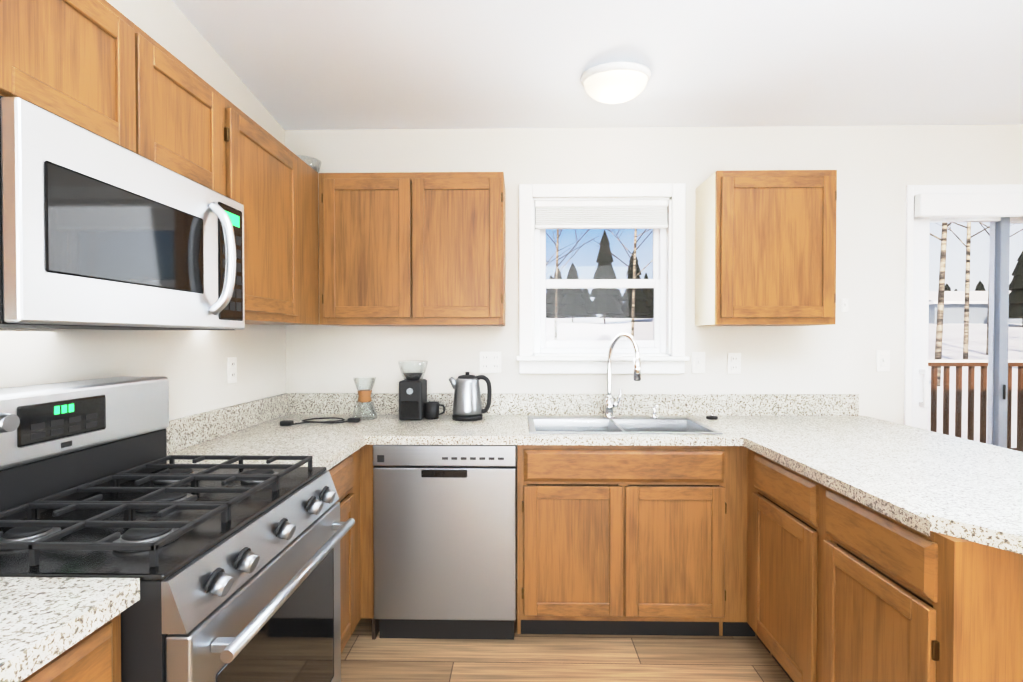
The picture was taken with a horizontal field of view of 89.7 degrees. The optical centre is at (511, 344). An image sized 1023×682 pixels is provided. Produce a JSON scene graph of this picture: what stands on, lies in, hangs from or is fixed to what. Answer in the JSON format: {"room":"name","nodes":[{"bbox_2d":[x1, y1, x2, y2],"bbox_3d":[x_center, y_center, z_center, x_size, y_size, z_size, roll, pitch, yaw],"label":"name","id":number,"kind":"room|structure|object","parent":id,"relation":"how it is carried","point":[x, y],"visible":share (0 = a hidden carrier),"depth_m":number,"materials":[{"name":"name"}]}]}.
{"room":"kitchen","nodes":[
{"label":"kitchen","id":0,"kind":"room"},
{"bbox_2d":[0,0,285,419],"bbox_3d":[-1.360,-0.510,-0.394,0.100,3.700,6.720,0,1,1],"label":"wall","id":1,"kind":"structure","parent":0,"point":[191,365],"depth_m":1.96,"materials":[{"name":"white paint"}]},
{"bbox_2d":[0,0,222,194],"bbox_3d":[-1.116,-0.643,1.314,0.324,0.370,0.798,0,1,1],"label":"upper cabinet","id":2,"kind":"object","parent":1,"relation":"attached to","point":[105,69],"visible":0.69,"depth_m":1.24,"materials":[{"name":"brown wood"}]},
{"bbox_2d":[0,95,244,329],"bbox_3d":[-1.041,-0.249,1.309,0.467,0.412,0.760,0,1,1],"label":"microwave","id":3,"kind":"object","parent":2,"relation":"attached to","point":[98,232],"visible":1,"depth_m":1.12,"materials":[{"name":"silver metal"}]},
{"bbox_2d":[227,357,236,383],"bbox_3d":[-1.255,0.114,2.313,0.009,0.116,0.072,0,1,1],"label":"electrical outlet","id":4,"kind":"object","parent":1,"relation":"attached to","point":[231,369],"visible":1,"depth_m":2.31,"materials":[{"name":"white plastic"}]},
{"bbox_2d":[220,94,318,324],"bbox_3d":[-1.101,-0.466,2.128,0.324,0.745,0.820,0,1,1],"label":"upper cabinet","id":5,"kind":"object","parent":1,"relation":"attached to","point":[270,182],"visible":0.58,"depth_m":2.05,"materials":[{"name":"brown wood"}]},
{"bbox_2d":[299,155,320,172],"bbox_3d":[-1.064,-0.894,2.636,0.170,0.096,0.170,0,1,1],"label":"glass bowl","id":6,"kind":"object","parent":5,"relation":"on","point":[316,168],"visible":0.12,"depth_m":2.62,"materials":[{"name":"white"}]},
{"bbox_2d":[341,579,791,681],"bbox_3d":[4.137,1.371,-0.470,11.095,0.060,6.720,0,1,1],"label":"floor","id":7,"kind":"structure","parent":0,"point":[365,657],"depth_m":2.14,"materials":[{"name":"brown wood"}]},
{"bbox_2d":[21,613,120,681],"bbox_3d":[-0.986,0.893,0.311,0.615,0.875,1.206,0,1,1],"label":"base cabinet","id":8,"kind":"object","parent":7,"relation":"on","point":[95,656],"visible":0.39,"depth_m":0.82,"materials":[{"name":"brown wood"}]},
{"bbox_2d":[0,577,139,681],"bbox_3d":[-0.979,0.378,0.304,0.633,0.153,1.206,0,1,1],"label":"countertop","id":9,"kind":"structure","parent":8,"relation":"on","point":[41,618],"depth_m":0.80,"materials":[{"name":"stone"}]},
{"bbox_2d":[0,377,354,681],"bbox_3d":[-0.888,0.713,1.294,0.772,1.210,0.760,0,1,1],"label":"range","id":10,"kind":"object","parent":7,"relation":"on","point":[235,568],"visible":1,"depth_m":1.20,"materials":[{"name":"silver metal"}]},
{"bbox_2d":[329,449,360,652],"bbox_3d":[-0.955,0.871,1.970,0.615,0.875,0.576,0,1,1],"label":"base cabinet","id":11,"kind":"object","parent":7,"relation":"on","point":[345,474],"visible":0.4,"depth_m":2.07,"materials":[{"name":"brown wood"}]},
{"bbox_2d":[166,405,367,469],"bbox_3d":[-0.949,0.357,1.933,0.633,0.153,0.516,0,1,1],"label":"countertop","id":12,"kind":"structure","parent":11,"relation":"on","point":[251,430],"depth_m":2.13,"materials":[{"name":"stone"}]},
{"bbox_2d":[373,445,515,639],"bbox_3d":[-0.283,0.865,2.524,0.618,0.872,0.622,0,1,1],"label":"dishwasher","id":13,"kind":"object","parent":7,"relation":"on","point":[444,528],"visible":0.92,"depth_m":2.22,"materials":[{"name":"silver metal"}]},
{"bbox_2d":[360,445,531,639],"bbox_3d":[-0.293,0.864,2.535,0.727,0.876,0.615,0,1,1],"label":"base cabinet","id":14,"kind":"object","parent":7,"relation":"on","point":[524,452],"depth_m":2.24,"materials":[{"name":"brown wood"}]},
{"bbox_2d":[532,445,751,635],"bbox_3d":[0.527,0.864,2.519,0.993,0.876,0.615,0,1,1],"label":"base cabinet","id":15,"kind":"object","parent":7,"relation":"on","point":[631,540],"depth_m":2.22,"materials":[{"name":"brown wood"}]},
{"bbox_2d":[238,393,954,445],"bbox_3d":[0.322,0.349,2.496,3.153,0.153,0.658,0,1,1],"label":"countertop","id":16,"kind":"structure","parent":15,"relation":"on","point":[505,422],"depth_m":2.75,"materials":[{"name":"stone"}]},
{"bbox_2d":[280,417,359,425],"bbox_3d":[-0.933,0.375,2.564,0.345,0.022,0.225,0,1,1],"label":"cord","id":17,"kind":"object","parent":16,"relation":"on","point":[286,422],"visible":1,"depth_m":2.54,"materials":[{"name":"black plastic"}]},
{"bbox_2d":[352,377,376,419],"bbox_3d":[-0.763,0.277,2.676,0.124,0.215,0.124,0,1,1],"label":"coffee maker","id":18,"kind":"object","parent":16,"relation":"on","point":[364,396],"visible":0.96,"depth_m":2.65,"materials":[{"name":"clear glass"}]},
{"bbox_2d":[398,360,427,419],"bbox_3d":[-0.513,0.234,2.680,0.152,0.300,0.164,0,1,1],"label":"coffee grinder","id":19,"kind":"object","parent":16,"relation":"on","point":[412,393],"visible":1,"depth_m":2.61,"materials":[{"name":"black plastic"}]},
{"bbox_2d":[425,401,444,419],"bbox_3d":[-0.398,0.342,2.676,0.107,0.085,0.076,0,1,1],"label":"mug","id":20,"kind":"object","parent":16,"relation":"on","point":[432,410],"visible":1,"depth_m":2.65,"materials":[{"name":"black ceramic"}]},
{"bbox_2d":[449,372,491,420],"bbox_3d":[-0.215,0.263,2.666,0.223,0.243,0.156,0,1,1],"label":"kettle","id":21,"kind":"object","parent":16,"relation":"on","point":[467,405],"visible":1,"depth_m":2.61,"materials":[{"name":"silver metal"}]},
{"bbox_2d":[603,333,640,417],"bbox_3d":[0.554,0.159,2.594,0.154,0.438,0.218,0,1,1],"label":"faucet","id":22,"kind":"object","parent":16,"relation":"on","point":[610,404],"visible":1,"depth_m":2.65,"materials":[{"name":"silver metal"}]},
{"bbox_2d":[528,416,722,433],"bbox_3d":[0.503,0.479,2.482,0.844,0.197,0.468,0,1,1],"label":"sink","id":23,"kind":"object","parent":16,"relation":"in","point":[601,425],"visible":0.35,"depth_m":2.63,"materials":[{"name":"silver metal"}]},
{"bbox_2d":[650,405,658,417],"bbox_3d":[0.742,0.343,2.656,0.044,0.070,0.074,0,1,1],"label":"soap dispenser","id":24,"kind":"object","parent":23,"relation":"on","point":[654,411],"visible":1,"depth_m":2.66,"materials":[{"name":"silver metal"}]},
{"bbox_2d":[706,414,717,419],"bbox_3d":[1.042,0.373,2.674,0.056,0.023,0.056,0,1,1],"label":"stopper","id":25,"kind":"object","parent":16,"relation":"on","point":[712,416],"visible":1,"depth_m":2.66,"materials":[{"name":"black"}]},
{"bbox_2d":[747,449,802,672],"bbox_3d":[1.311,0.865,2.444,0.616,0.876,0.735,0,1,1],"label":"base cabinet","id":26,"kind":"object","parent":7,"relation":"on","point":[775,491],"depth_m":1.95,"materials":[{"name":"brown wood"}]},
{"bbox_2d":[803,475,1022,681],"bbox_3d":[1.292,0.878,1.431,0.616,0.876,0.541,0,1,1],"label":"base cabinet","id":27,"kind":"object","parent":7,"relation":"on","point":[841,587],"depth_m":1.31,"materials":[{"name":"brown wood"}]},
{"bbox_2d":[736,433,1022,554],"bbox_3d":[1.410,0.422,1.295,0.933,0.038,1.707,0,1,1],"label":"countertop","id":28,"kind":"structure","parent":27,"relation":"on","point":[928,481],"depth_m":1.59,"materials":[{"name":"stone"}]},
{"bbox_2d":[172,0,1022,129],"bbox_3d":[4.137,-1.590,-0.510,11.095,0.933,6.720,0,1,1],"label":"ceiling","id":29,"kind":"structure","parent":0,"point":[375,64],"depth_m":2.25,"materials":[{"name":"white paint"}]},
{"bbox_2d":[581,62,650,103],"bbox_3d":[0.476,-1.185,2.356,0.316,0.132,0.314,0,1,1],"label":"ceiling light","id":30,"kind":"object","parent":29,"relation":"attached to","point":[614,82],"visible":1,"depth_m":2.27,"materials":[{"name":"white glass"}]},
{"bbox_2d":[285,125,1022,578],"bbox_3d":[4.247,-0.053,2.810,10.995,2.700,0.120,0,1,1],"label":"wall","id":31,"kind":"structure","parent":0,"point":[877,169],"depth_m":2.80,"materials":[{"name":"white paint"}]},
{"bbox_2d":[319,172,504,325],"bbox_3d":[-0.491,-0.473,2.670,0.910,0.745,0.324,0,1,1],"label":"upper cabinet","id":32,"kind":"object","parent":31,"relation":"attached to","point":[414,249],"visible":1,"depth_m":2.51,"materials":[{"name":"brown wood"}]},
{"bbox_2d":[480,352,500,372],"bbox_3d":[-0.115,0.097,2.827,0.118,0.116,0.009,0,1,1],"label":"outlet","id":33,"kind":"object","parent":31,"relation":"attached to","point":[490,362],"visible":1,"depth_m":2.83,"materials":[{"name":"white plastic"}]},
{"bbox_2d":[516,183,689,373],"bbox_3d":[0.493,-0.359,2.845,0.932,1.033,0.160,0,1,1],"label":"kitchen window","id":34,"kind":"structure","parent":31,"relation":"in","point":[576,206],"depth_m":2.81,"materials":[{"name":"white wood"}]},
{"bbox_2d":[692,352,704,372],"bbox_3d":[1.020,0.098,2.803,0.072,0.116,0.016,0,1,1],"label":"switch plate","id":35,"kind":"object","parent":31,"relation":"attached to","point":[698,362],"visible":1,"depth_m":2.80,"materials":[{"name":"white plastic"}]},
{"bbox_2d":[728,353,740,373],"bbox_3d":[1.214,0.102,2.802,0.072,0.116,0.009,0,1,1],"label":"electrical outlet","id":36,"kind":"object","parent":31,"relation":"attached to","point":[734,363],"visible":1,"depth_m":2.80,"materials":[{"name":"white plastic"}]},
{"bbox_2d":[695,170,836,325],"bbox_3d":[1.285,-0.473,2.637,0.574,0.745,0.324,0,1,1],"label":"upper cabinet","id":37,"kind":"object","parent":31,"relation":"attached to","point":[765,247],"visible":1,"depth_m":2.48,"materials":[{"name":"brown wood"}]},
{"bbox_2d":[876,350,889,371],"bbox_3d":[2.014,0.088,2.784,0.072,0.116,0.016,0,1,1],"label":"switch plate","id":38,"kind":"object","parent":31,"relation":"attached to","point":[882,360],"visible":1,"depth_m":2.79,"materials":[{"name":"white plastic"}]},
{"bbox_2d":[904,184,1022,451],"bbox_3d":[3.087,0.219,2.795,1.914,2.157,0.160,0,1,1],"label":"sliding glass door","id":39,"kind":"structure","parent":31,"relation":"in","point":[999,207],"depth_m":2.80,"materials":[{"name":"white plastic"}]},
{"label":"outside","id":40,"kind":"structure","parent":0,"visible":0},
{"bbox_2d":[546,318,1022,447],"bbox_3d":[26.684,-1.558,85.952,230.000,4.500,166.970,0,1,1],"label":"snowy ground","id":41,"kind":"structure","parent":40,"point":[977,340],"depth_m":27.39,"materials":[{"name":"white snow"}]},
{"bbox_2d":[546,222,1022,385],"bbox_3d":[12.810,-6.865,20.743,39.535,16.055,22.078,0,1,1],"label":"birch trees","id":42,"kind":"object","parent":41,"relation":"on","point":[938,350],"depth_m":18.57,"materials":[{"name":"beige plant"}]},
{"bbox_2d":[546,230,1022,325],"bbox_3d":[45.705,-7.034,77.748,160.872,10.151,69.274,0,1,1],"label":"conifer","id":43,"kind":"object","parent":41,"relation":"on","point":[608,298],"depth_m":54.79,"materials":[{"name":"green plant"}]},
{"bbox_2d":[928,359,1022,451],"bbox_3d":[4.772,0.888,4.268,6.800,1.420,2.770,0,1,1],"label":"deck railing","id":44,"kind":"object","parent":41,"relation":"on","point":[957,363],"depth_m":5.55,"materials":[{"name":"brown wood"}]},
{"bbox_2d":[929,291,1022,323],"bbox_3d":[49.626,-2.403,55.494,16.000,6.800,10.000,0,1,1],"label":"house","id":45,"kind":"structure","parent":41,"relation":"on","point":[975,310],"depth_m":51.09,"materials":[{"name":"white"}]}
]}

